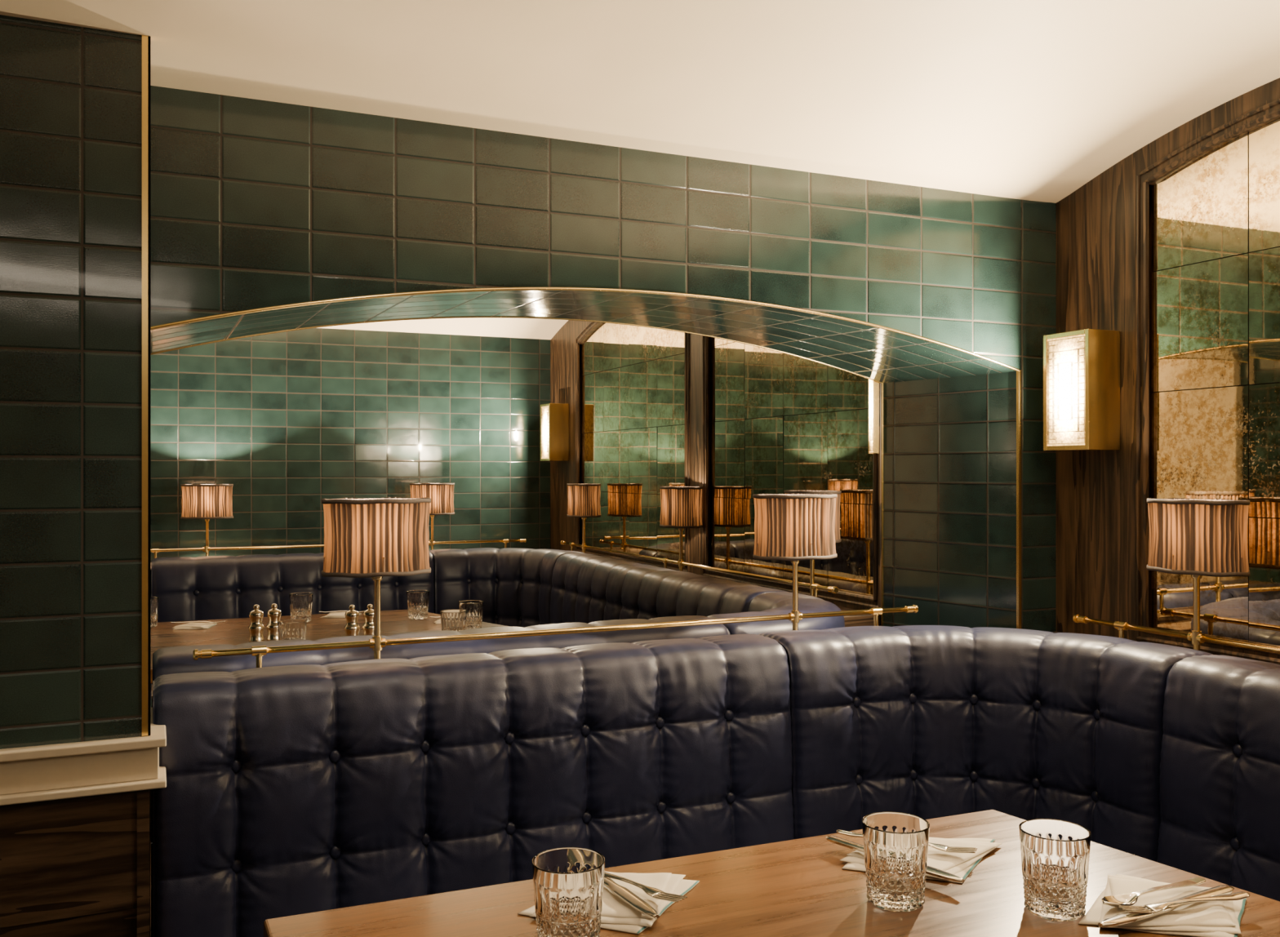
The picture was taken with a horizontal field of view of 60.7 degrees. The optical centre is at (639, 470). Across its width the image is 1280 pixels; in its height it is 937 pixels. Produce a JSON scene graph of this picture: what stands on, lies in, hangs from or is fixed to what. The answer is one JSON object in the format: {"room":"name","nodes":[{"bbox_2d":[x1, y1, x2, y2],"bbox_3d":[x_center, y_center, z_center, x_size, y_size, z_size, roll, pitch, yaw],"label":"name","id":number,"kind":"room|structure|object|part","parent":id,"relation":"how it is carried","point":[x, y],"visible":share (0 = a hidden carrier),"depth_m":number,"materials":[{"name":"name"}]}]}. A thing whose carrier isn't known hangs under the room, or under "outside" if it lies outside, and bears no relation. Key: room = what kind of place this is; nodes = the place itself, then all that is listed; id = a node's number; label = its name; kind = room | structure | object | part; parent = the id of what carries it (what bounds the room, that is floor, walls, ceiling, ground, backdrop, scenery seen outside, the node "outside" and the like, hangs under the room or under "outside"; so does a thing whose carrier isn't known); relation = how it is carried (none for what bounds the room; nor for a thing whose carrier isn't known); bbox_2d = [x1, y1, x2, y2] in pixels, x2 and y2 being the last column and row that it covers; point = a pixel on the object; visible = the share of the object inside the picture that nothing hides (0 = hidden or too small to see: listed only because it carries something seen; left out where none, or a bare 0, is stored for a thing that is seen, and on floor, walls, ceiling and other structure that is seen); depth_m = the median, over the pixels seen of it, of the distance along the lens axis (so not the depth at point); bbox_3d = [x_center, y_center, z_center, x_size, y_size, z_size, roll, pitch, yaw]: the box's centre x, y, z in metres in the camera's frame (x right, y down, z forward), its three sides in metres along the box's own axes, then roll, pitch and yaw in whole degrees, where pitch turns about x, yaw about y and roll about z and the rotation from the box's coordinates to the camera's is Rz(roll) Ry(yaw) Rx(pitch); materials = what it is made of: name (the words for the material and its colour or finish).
{"room":"restaurant","nodes":[
{"label":"restaurant","id":0,"kind":"room"},
{"bbox_2d":[0,14,149,936],"bbox_3d":[-1.374,0.298,1.475,1.299,1.904,0.244,0,0,-24],"label":"wall pier","id":1,"kind":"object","parent":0,"point":[71,95],"visible":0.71,"depth_m":1.59,"materials":[{"name":"green tile"}]},
{"bbox_2d":[142,35,151,736],"bbox_3d":[-0.741,-0.127,1.639,0.012,1.046,0.014,0,0,-24],"label":"trim","id":2,"kind":"structure","parent":1,"relation":"attached to","point":[146,40],"depth_m":1.63,"materials":[{"name":"gold metal"}]},
{"bbox_2d":[150,833,151,936],"bbox_3d":[-0.300,1.280,1.646,3.600,0.060,7.250,0,0,-24],"label":"floor","id":3,"kind":"structure","parent":0,"point":[150,833],"depth_m":3.29,"materials":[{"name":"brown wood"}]},
{"bbox_2d":[151,609,510,684],"bbox_3d":[-1.269,0.875,3.245,1.840,0.750,0.920,0,0,-24],"label":"dining table","id":4,"kind":"object","parent":3,"relation":"on","point":[234,632],"visible":0.02,"depth_m":3.44,"materials":[{"name":"brown wood"}]},
{"bbox_2d":[151,596,159,627],"bbox_3d":[-1.582,0.454,3.499,0.077,0.092,0.077,0,0,-24],"label":"tumbler","id":5,"kind":"object","parent":4,"relation":"on","point":[154,600],"visible":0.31,"depth_m":3.49,"materials":[{"name":"clear glass"}]},
{"bbox_2d":[171,622,216,630],"bbox_3d":[-1.424,0.494,3.493,0.123,0.010,0.104,0,0,-12],"label":"napkin","id":6,"kind":"object","parent":4,"relation":"on","point":[189,625],"visible":1,"depth_m":3.46,"materials":[{"name":"white fabric"}]},
{"bbox_2d":[170,620,226,623],"bbox_3d":[-1.417,0.485,3.502,0.168,0.007,0.019,0,0,-7],"label":"fork","id":7,"kind":"object","parent":6,"relation":"on","point":[224,620],"visible":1,"depth_m":3.50,"materials":[{"name":"silver metal"}]},
{"bbox_2d":[248,604,264,642],"bbox_3d":[-1.121,0.445,3.191,0.045,0.109,0.045,0,0,-24],"label":"pepper mill","id":8,"kind":"object","parent":4,"relation":"on","point":[256,628],"visible":0.92,"depth_m":3.18,"materials":[{"name":"metal"}]},
{"bbox_2d":[266,603,281,640],"bbox_3d":[-1.077,0.445,3.216,0.045,0.109,0.045,0,0,-24],"label":"pepper mill","id":9,"kind":"object","parent":4,"relation":"on","point":[273,615],"visible":0.88,"depth_m":3.20,"materials":[{"name":"metal"}]},
{"bbox_2d":[277,618,306,639],"bbox_3d":[-0.944,0.454,2.963,0.077,0.092,0.077,0,0,-24],"label":"tumbler","id":10,"kind":"object","parent":4,"relation":"on","point":[293,628],"visible":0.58,"depth_m":2.93,"materials":[{"name":"clear glass"}]},
{"bbox_2d":[288,592,313,622],"bbox_3d":[-1.122,0.454,3.618,0.077,0.092,0.077,0,0,-24],"label":"tumbler","id":11,"kind":"object","parent":4,"relation":"on","point":[300,603],"visible":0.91,"depth_m":3.59,"materials":[{"name":"clear glass"}]},
{"bbox_2d":[320,612,361,617],"bbox_3d":[-1.028,0.494,3.759,0.110,0.010,0.120,0,0,5],"label":"napkin","id":12,"kind":"object","parent":4,"relation":"on","point":[332,615],"visible":0.7,"depth_m":3.72,"materials":[{"name":"white fabric"}]},
{"bbox_2d":[319,610,364,612],"bbox_3d":[-1.021,0.485,3.767,0.168,0.007,0.019,0,0,-7],"label":"fork","id":13,"kind":"object","parent":12,"relation":"on","point":[334,611],"visible":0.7,"depth_m":3.76,"materials":[{"name":"silver metal"}]},
{"bbox_2d":[344,604,359,635],"bbox_3d":[-0.840,0.445,3.185,0.045,0.109,0.045,0,0,-24],"label":"pepper mill","id":14,"kind":"object","parent":4,"relation":"on","point":[352,628],"visible":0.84,"depth_m":3.17,"materials":[{"name":"metal"}]},
{"bbox_2d":[362,604,373,635],"bbox_3d":[-0.791,0.445,3.203,0.045,0.109,0.045,0,0,-24],"label":"pepper mill","id":15,"kind":"object","parent":4,"relation":"on","point":[368,615],"visible":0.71,"depth_m":3.19,"materials":[{"name":"metal"}]},
{"bbox_2d":[406,590,429,619],"bbox_3d":[-0.751,0.454,3.696,0.077,0.092,0.077,0,0,-24],"label":"tumbler","id":16,"kind":"object","parent":4,"relation":"on","point":[417,600],"visible":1,"depth_m":3.67,"materials":[{"name":"clear glass"}]},
{"bbox_2d":[434,618,440,623],"bbox_3d":[-0.622,0.494,3.623,0.123,0.010,0.105,0,0,-12],"label":"napkin","id":17,"kind":"object","parent":4,"relation":"on","point":[438,621],"visible":0.11,"depth_m":3.58,"materials":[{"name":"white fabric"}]},
{"bbox_2d":[440,608,466,631],"bbox_3d":[-0.542,0.454,3.176,0.077,0.092,0.077,0,0,-24],"label":"tumbler","id":18,"kind":"object","parent":4,"relation":"on","point":[453,620],"visible":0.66,"depth_m":3.15,"materials":[{"name":"clear glass"}]},
{"bbox_2d":[458,600,483,630],"bbox_3d":[-0.526,0.454,3.402,0.077,0.092,0.077,0,0,-24],"label":"tumbler","id":19,"kind":"object","parent":4,"relation":"on","point":[474,608],"visible":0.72,"depth_m":3.37,"materials":[{"name":"clear glass"}]},
{"bbox_2d":[150,547,844,833],"bbox_3d":[-1.185,0.794,3.258,2.905,0.912,2.594,0,0,-24],"label":"banquette","id":20,"kind":"object","parent":3,"relation":"on","point":[521,589],"visible":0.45,"depth_m":4.17,"materials":[{"name":"blue leather"}]},
{"bbox_3d":[-1.396,0.575,4.458,1.092,0.472,0.231,0,0,-24],"label":"backrest","id":21,"kind":"part","parent":20,"relation":"part of","materials":[{"name":"blue leather"}]},
{"bbox_3d":[-0.382,0.574,2.323,1.196,0.472,0.231,0,0,-24],"label":"backrest","id":22,"kind":"part","parent":20,"relation":"part of","materials":[{"name":"leather"}]},
{"bbox_3d":[-0.559,0.574,4.710,0.770,0.472,0.345,0,0,12],"label":"backrest","id":23,"kind":"part","parent":20,"relation":"part of","materials":[{"name":"blue leather"}]},
{"bbox_3d":[0.035,0.575,3.804,0.231,0.472,1.586,0,0,-24],"label":"backrest","id":24,"kind":"part","parent":20,"relation":"part of","materials":[{"name":"blue leather"}]},
{"bbox_3d":[0.354,0.575,2.789,0.323,0.472,0.695,0,0,21],"label":"backrest","id":25,"kind":"part","parent":20,"relation":"part of","materials":[{"name":"blue leather"}]},
{"bbox_2d":[152,625,1279,936],"bbox_3d":[0.359,0.794,1.495,1.870,0.912,1.674,0,0,-24],"label":"banquette","id":26,"kind":"object","parent":3,"relation":"on","point":[290,790],"visible":0.9,"depth_m":1.96,"materials":[{"name":"blue leather"}]},
{"bbox_3d":[-0.258,0.574,2.009,1.164,0.472,0.231,0,0,-24],"label":"backrest","id":27,"kind":"part","parent":26,"relation":"part of","materials":[{"name":"blue leather"}]},
{"bbox_3d":[0.689,0.574,2.264,0.924,0.472,0.394,0,0,15],"label":"backrest","id":28,"kind":"part","parent":26,"relation":"part of","materials":[{"name":"blue leather"}]},
{"bbox_3d":[1.235,0.574,1.546,0.230,0.472,1.050,0,0,-24],"label":"backrest","id":29,"kind":"part","parent":26,"relation":"part of","materials":[{"name":"blue leather"}]},
{"bbox_3d":[1.109,0.421,1.768,0.570,0.058,1.720,0,0,-24],"label":"trim","id":30,"kind":"structure","parent":26,"relation":"attached to","visible":0},
{"bbox_2d":[1072,613,1279,653],"bbox_3d":[1.263,0.353,1.815,0.028,0.071,1.398,0,0,-24],"label":"brass rail","id":31,"kind":"object","parent":30,"relation":"on","point":[1196,637],"visible":0.88,"depth_m":2.20,"materials":[{"name":"gold metal"}]},
{"bbox_3d":[1.030,0.356,2.336,0.028,0.067,0.028,0,0,-24],"label":"post","id":32,"kind":"part","parent":31,"relation":"part of","materials":[{"name":"gold metal"}]},
{"bbox_2d":[1146,497,1250,650],"bbox_3d":[1.105,0.224,2.168,0.145,0.335,0.211,0,0,-24],"label":"table lamp","id":33,"kind":"object","parent":30,"relation":"on","point":[1197,538],"visible":0.98,"depth_m":2.10,"materials":[{"name":"fabric"}]},
{"bbox_3d":[1.105,0.280,2.168,0.038,0.223,0.038,0,0,-24],"label":"stem","id":34,"kind":"part","parent":33,"relation":"part of","materials":[{"name":"gold metal"}]},
{"bbox_3d":[1.105,0.129,2.168,0.136,0.142,0.203,0,0,-24],"label":"lamp shade","id":35,"kind":"part","parent":33,"relation":"part of","materials":[{"name":"fabric"}]},
{"bbox_2d":[263,809,1279,936],"bbox_3d":[0.260,0.875,1.051,1.105,0.750,0.865,0,0,-24],"label":"dining table","id":36,"kind":"object","parent":3,"relation":"on","point":[800,887],"visible":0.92,"depth_m":1.25,"materials":[{"name":"brown wood"}]},
{"bbox_2d":[532,847,604,936],"bbox_3d":[-0.075,0.454,1.145,0.077,0.092,0.077,0,0,-24],"label":"tumbler","id":37,"kind":"object","parent":36,"relation":"on","point":[568,882],"visible":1,"depth_m":1.12,"materials":[{"name":"clear glass"}]},
{"bbox_2d":[517,871,699,934],"bbox_3d":[-0.033,0.494,1.278,0.154,0.010,0.185,0,0,23],"label":"napkin","id":38,"kind":"object","parent":36,"relation":"on","point":[616,914],"visible":0.45,"depth_m":1.25,"materials":[{"name":"white fabric"}]},
{"bbox_2d":[603,875,659,919],"bbox_3d":[-0.026,0.484,1.265,0.018,0.005,0.182,0,0,-29],"label":"knife","id":39,"kind":"object","parent":38,"relation":"on","point":[623,893],"visible":0.71,"depth_m":1.23,"materials":[{"name":"silver metal"}]},
{"bbox_2d":[604,871,687,902],"bbox_3d":[-0.020,0.482,1.285,0.181,0.007,0.019,0,0,41],"label":"fork","id":40,"kind":"object","parent":38,"relation":"on","point":[653,892],"visible":0.76,"depth_m":1.25,"materials":[{"name":"silver metal"}]},
{"bbox_2d":[862,811,929,911],"bbox_3d":[0.296,0.454,1.267,0.077,0.092,0.077,0,0,-24],"label":"tumbler","id":41,"kind":"object","parent":36,"relation":"on","point":[895,844],"visible":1,"depth_m":1.24,"materials":[{"name":"clear glass"}]},
{"bbox_2d":[840,837,1002,884],"bbox_3d":[0.368,0.494,1.422,0.151,0.010,0.218,0,0,35],"label":"napkin","id":42,"kind":"object","parent":36,"relation":"on","point":[960,864],"visible":0.29,"depth_m":1.39,"materials":[{"name":"white fabric"}]},
{"bbox_2d":[826,835,964,882],"bbox_3d":[0.315,0.484,1.367,0.018,0.005,0.203,0,0,-41],"label":"knife","id":43,"kind":"object","parent":42,"relation":"on","point":[931,870],"visible":0.61,"depth_m":1.33,"materials":[{"name":"silver metal"}]},
{"bbox_2d":[835,829,977,853],"bbox_3d":[0.345,0.482,1.422,0.181,0.007,0.019,0,0,26],"label":"fork","id":44,"kind":"object","parent":42,"relation":"on","point":[939,846],"visible":0.74,"depth_m":1.40,"materials":[{"name":"silver metal"}]},
{"bbox_2d":[1018,818,1091,920],"bbox_3d":[0.471,0.454,1.242,0.077,0.092,0.077,0,0,-24],"label":"tumbler","id":45,"kind":"object","parent":36,"relation":"on","point":[1055,853],"visible":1,"depth_m":1.22,"materials":[{"name":"clear glass"}]},
{"bbox_2d":[1078,873,1246,936],"bbox_3d":[0.595,0.494,1.238,0.155,0.010,0.188,0,0,31],"label":"napkin","id":46,"kind":"object","parent":36,"relation":"on","point":[1208,918],"visible":0.68,"depth_m":1.22,"materials":[{"name":"white fabric"}]},
{"bbox_2d":[1101,876,1205,906],"bbox_3d":[0.592,0.485,1.256,0.163,0.011,0.028,0,0,-25],"label":"spoon","id":47,"kind":"object","parent":46,"relation":"on","point":[1130,900],"visible":0.99,"depth_m":1.25,"materials":[{"name":"silver metal"}]},
{"bbox_2d":[1097,884,1234,927],"bbox_3d":[0.588,0.484,1.217,0.222,0.005,0.018,0,0,-28],"label":"knife","id":48,"kind":"object","parent":46,"relation":"on","point":[1125,917],"visible":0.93,"depth_m":1.20,"materials":[{"name":"silver metal"}]},
{"bbox_2d":[1119,891,1249,914],"bbox_3d":[0.609,0.480,1.215,0.167,0.007,0.019,0,0,-16],"label":"fork","id":49,"kind":"object","parent":46,"relation":"on","point":[1155,908],"visible":1,"depth_m":1.21,"materials":[{"name":"silver metal"}]},
{"bbox_2d":[151,328,550,560],"bbox_3d":[-1.781,0.200,4.889,3.450,2.100,0.080,0,0,-24],"label":"wall","id":50,"kind":"structure","parent":0,"point":[294,420],"depth_m":5.03,"materials":[{"name":"green tile"}]},
{"bbox_2d":[149,85,1056,936],"bbox_3d":[-0.527,0.298,2.213,3.450,1.904,0.430,0,0,-24],"label":"wall","id":51,"kind":"structure","parent":0,"point":[255,203],"depth_m":2.31,"materials":[{"name":"green tile"}]},
{"bbox_2d":[0,707,166,805],"bbox_3d":[-1.356,0.434,1.462,1.322,0.074,0.242,0,0,-24],"label":"trim","id":52,"kind":"structure","parent":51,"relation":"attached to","point":[31,774],"depth_m":1.58,"materials":[{"name":"beige paint"}]},
{"bbox_2d":[151,287,1021,628],"bbox_3d":[-0.045,0.192,2.430,1.908,1.116,0.439,0,0,-24],"label":"trim","id":53,"kind":"structure","parent":51,"relation":"attached to","point":[501,289],"depth_m":2.43,"materials":[{"name":"gold metal"}]},
{"bbox_3d":[-0.039,0.399,2.301,1.808,0.022,0.110,0,0,-24],"label":"trim","id":54,"kind":"structure","parent":51,"relation":"attached to","visible":0},
{"bbox_2d":[321,497,431,659],"bbox_3d":[-0.505,0.220,2.097,0.211,0.335,0.145,0,0,-24],"label":"table lamp","id":55,"kind":"object","parent":54,"relation":"on","point":[375,538],"visible":0.99,"depth_m":2.04,"materials":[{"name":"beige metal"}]},
{"bbox_3d":[-0.505,0.126,2.097,0.203,0.142,0.136,0,0,-24],"label":"lamp shade","id":56,"kind":"part","parent":55,"relation":"part of","materials":[{"name":"fabric"}]},
{"bbox_3d":[-0.505,0.276,2.097,0.038,0.223,0.038,0,0,-24],"label":"stem","id":57,"kind":"part","parent":55,"relation":"part of","materials":[{"name":"gold metal"}]},
{"bbox_2d":[192,604,918,667],"bbox_3d":[-0.070,0.353,2.292,1.608,0.071,0.028,0,0,-24],"label":"brass rail","id":58,"kind":"object","parent":54,"relation":"on","point":[376,643],"visible":0.82,"depth_m":2.21,"materials":[{"name":"gold metal"}]},
{"bbox_3d":[-0.701,0.356,2.009,0.028,0.067,0.028,0,0,-24],"label":"post","id":59,"kind":"part","parent":58,"relation":"part of","materials":[{"name":"gold metal"}]},
{"bbox_3d":[0.556,0.356,2.573,0.028,0.067,0.028,0,0,-24],"label":"post","id":60,"kind":"part","parent":58,"relation":"part of","materials":[{"name":"gold metal"}]},
{"bbox_2d":[752,493,837,630],"bbox_3d":[0.353,0.220,2.482,0.211,0.335,0.145,0,0,-24],"label":"table lamp","id":61,"kind":"object","parent":54,"relation":"on","point":[795,527],"visible":1,"depth_m":2.42,"materials":[{"name":"fabric"}]},
{"bbox_3d":[0.353,0.126,2.482,0.203,0.142,0.136,0,0,-24],"label":"lamp shade","id":62,"kind":"part","parent":61,"relation":"part of","materials":[{"name":"fabric"}]},
{"bbox_3d":[0.353,0.276,2.482,0.038,0.223,0.038,0,0,-24],"label":"stem","id":63,"kind":"part","parent":61,"relation":"part of","materials":[{"name":"gold metal"}]},
{"bbox_2d":[0,0,1279,339],"bbox_3d":[-0.320,-0.713,1.692,3.500,0.126,7.150,0,0,-24],"label":"ceiling","id":64,"kind":"structure","parent":0,"point":[1022,100],"depth_m":1.91,"materials":[{"name":"beige paint"}]},
{"bbox_2d":[550,320,881,626],"bbox_3d":[0.157,0.200,4.234,0.128,2.100,2.702,0,0,-24],"label":"wall","id":65,"kind":"structure","parent":0,"point":[566,375],"depth_m":4.04,"materials":[{"name":"brown wood"}]},
{"bbox_2d":[540,403,568,461],"bbox_3d":[-0.412,-0.183,5.240,0.100,0.272,0.137,0,0,-24],"label":"wall sconce","id":66,"kind":"object","parent":65,"relation":"attached to","point":[554,417],"visible":1,"depth_m":5.19,"materials":[{"name":"gold metal"}]},
{"bbox_3d":[-0.417,-0.183,5.238,0.073,0.250,0.115,0,0,-24],"label":"glass panel","id":67,"kind":"part","parent":66,"relation":"part of","materials":[{"name":"white glass"}]},
{"bbox_2d":[580,322,684,561],"bbox_3d":[-0.044,-0.172,4.583,0.007,1.045,1.120,0,0,-24],"label":"arched mirror","id":68,"kind":"object","parent":65,"relation":"attached to","point":[633,378],"visible":0.72,"depth_m":4.55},
{"bbox_2d":[710,337,873,596],"bbox_3d":[0.457,-0.155,3.464,0.007,1.010,0.992,0,0,-24],"label":"arched mirror","id":69,"kind":"object","parent":65,"relation":"attached to","point":[781,422],"visible":0.44,"depth_m":3.45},
{"bbox_2d":[838,606,873,626],"bbox_3d":[-1.319,0.421,3.578,3.120,0.058,2.690,0,0,-24],"label":"trim","id":70,"kind":"structure","parent":65,"relation":"attached to","point":[858,620],"depth_m":2.96,"materials":[{"name":"brown wood"}]},
{"bbox_2d":[180,484,233,555],"bbox_3d":[-1.829,0.224,4.616,0.211,0.335,0.145,0,0,-24],"label":"table lamp","id":71,"kind":"object","parent":70,"relation":"on","point":[206,502],"visible":0.99,"depth_m":4.56,"materials":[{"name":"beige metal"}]},
{"bbox_3d":[-1.829,0.129,4.616,0.203,0.142,0.136,0,0,-24],"label":"lamp shade","id":72,"kind":"part","parent":71,"relation":"part of","materials":[{"name":"fabric"}]},
{"bbox_3d":[-1.829,0.280,4.616,0.038,0.223,0.038,0,0,-24],"label":"stem","id":73,"kind":"part","parent":71,"relation":"part of","materials":[{"name":"gold metal"}]},
{"bbox_2d":[151,538,526,558],"bbox_3d":[-1.815,0.353,4.622,2.790,0.071,0.028,0,0,-24],"label":"brass rail","id":74,"kind":"object","parent":70,"relation":"on","point":[206,548],"visible":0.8,"depth_m":4.74,"materials":[{"name":"gold metal"}]},
{"bbox_3d":[-2.011,0.356,4.534,0.028,0.067,0.028,0,0,-24],"label":"post","id":75,"kind":"part","parent":74,"relation":"part of","materials":[{"name":"gold metal"}]},
{"bbox_3d":[-0.633,0.356,5.152,0.028,0.067,0.028,0,0,-24],"label":"post","id":76,"kind":"part","parent":74,"relation":"part of","materials":[{"name":"gold metal"}]},
{"bbox_2d":[409,483,454,550],"bbox_3d":[-0.953,0.224,5.009,0.211,0.335,0.145,0,0,-24],"label":"table lamp","id":77,"kind":"object","parent":70,"relation":"on","point":[442,495],"visible":0.7,"depth_m":4.96,"materials":[{"name":"fabric"}]},
{"bbox_3d":[-0.953,0.129,5.009,0.203,0.142,0.136,0,0,-24],"label":"lamp shade","id":78,"kind":"part","parent":77,"relation":"part of","materials":[{"name":"fabric"}]},
{"bbox_3d":[-0.953,0.280,5.009,0.038,0.223,0.038,0,0,-24],"label":"stem","id":79,"kind":"part","parent":77,"relation":"part of","materials":[{"name":"gold metal"}]},
{"bbox_2d":[567,483,600,553],"bbox_3d":[-0.246,0.224,4.789,0.145,0.335,0.211,0,0,-24],"label":"table lamp","id":80,"kind":"object","parent":70,"relation":"on","point":[584,499],"visible":0.99,"depth_m":4.71,"materials":[{"name":"fabric"}]},
{"bbox_3d":[-0.246,0.280,4.789,0.038,0.223,0.038,0,0,-24],"label":"stem","id":81,"kind":"part","parent":80,"relation":"part of","materials":[{"name":"gold metal"}]},
{"bbox_3d":[-0.246,0.129,4.789,0.136,0.142,0.203,0,0,-24],"label":"lamp shade","id":82,"kind":"part","parent":80,"relation":"part of","materials":[{"name":"fabric"}]},
{"bbox_2d":[659,486,702,571],"bbox_3d":[0.147,0.224,3.913,0.145,0.335,0.211,0,0,-24],"label":"table lamp","id":83,"kind":"object","parent":70,"relation":"on","point":[681,506],"visible":0.99,"depth_m":3.84,"materials":[{"name":"fabric"}]},
{"bbox_3d":[0.147,0.280,3.913,0.038,0.223,0.038,0,0,-24],"label":"stem","id":84,"kind":"part","parent":83,"relation":"part of","materials":[{"name":"gold metal"}]},
{"bbox_3d":[0.147,0.129,3.913,0.136,0.142,0.203,0,0,-24],"label":"lamp shade","id":85,"kind":"part","parent":83,"relation":"part of","materials":[{"name":"fabric"}]},
{"bbox_2d":[560,540,838,597],"bbox_3d":[0.092,0.353,4.036,0.028,0.071,2.210,0,0,-24],"label":"brass rail","id":86,"kind":"object","parent":70,"relation":"on","point":[681,563],"visible":0.84,"depth_m":3.71,"materials":[{"name":"gold metal"}]},
{"bbox_3d":[-0.307,0.356,4.926,0.028,0.067,0.028,0,0,-24],"label":"post","id":87,"kind":"part","parent":86,"relation":"part of","materials":[{"name":"gold metal"}]},
{"bbox_3d":[0.094,0.356,4.031,0.028,0.067,0.028,0,0,-24],"label":"post","id":88,"kind":"part","parent":86,"relation":"part of","materials":[{"name":"gold metal"}]},
{"bbox_3d":[0.503,0.356,3.119,0.028,0.067,0.028,0,0,-24],"label":"post","id":89,"kind":"part","parent":86,"relation":"part of","materials":[{"name":"gold metal"}]},
{"bbox_2d":[784,489,841,596],"bbox_3d":[0.495,0.224,3.137,0.145,0.335,0.211,0,0,-24],"label":"table lamp","id":90,"kind":"object","parent":70,"relation":"on","point":[837,540],"visible":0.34,"depth_m":3.08,"materials":[{"name":"fabric"}]},
{"bbox_3d":[0.495,0.280,3.137,0.038,0.223,0.038,0,0,-24],"label":"stem","id":91,"kind":"part","parent":90,"relation":"part of","materials":[{"name":"gold metal"}]},
{"bbox_3d":[0.495,0.129,3.137,0.136,0.142,0.203,0,0,-24],"label":"lamp shade","id":92,"kind":"part","parent":90,"relation":"part of","materials":[{"name":"fabric"}]},
{"bbox_2d":[867,378,879,453],"bbox_3d":[0.639,-0.183,2.989,0.024,0.272,0.026,0,0,-24],"label":"wall sconce","id":93,"kind":"object","parent":65,"relation":"attached to","point":[873,386],"visible":0.64,"depth_m":2.98,"materials":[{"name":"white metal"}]},
{"bbox_3d":[0.641,-0.183,2.990,0.013,0.266,0.020,0,0,-24],"label":"glass panel","id":94,"kind":"part","parent":93,"relation":"part of","materials":[{"name":"white glass"}]},
{"bbox_2d":[1056,78,1279,664],"bbox_3d":[1.870,0.200,0.904,0.128,2.100,3.920,0,0,-24],"label":"wall","id":95,"kind":"structure","parent":0,"point":[1104,227],"depth_m":2.49,"materials":[{"name":"brown wood"}]},
{"bbox_2d":[1043,328,1119,451],"bbox_3d":[1.022,-0.183,2.533,0.100,0.272,0.137,0,0,-24],"label":"wall sconce","id":96,"kind":"object","parent":95,"relation":"attached to","point":[1082,367],"visible":1,"depth_m":2.48,"materials":[{"name":"gold metal"}]},
{"bbox_3d":[1.016,-0.183,2.530,0.073,0.250,0.115,0,0,-24],"label":"glass panel","id":97,"kind":"part","parent":96,"relation":"part of","materials":[{"name":"white glass"}]},
{"bbox_2d":[1151,116,1279,647],"bbox_3d":[1.332,-0.183,2.001,0.007,1.067,0.942,0,0,-24],"label":"arched mirror","id":98,"kind":"object","parent":95,"relation":"attached to","point":[1215,217],"visible":0.76,"depth_m":2.27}
]}

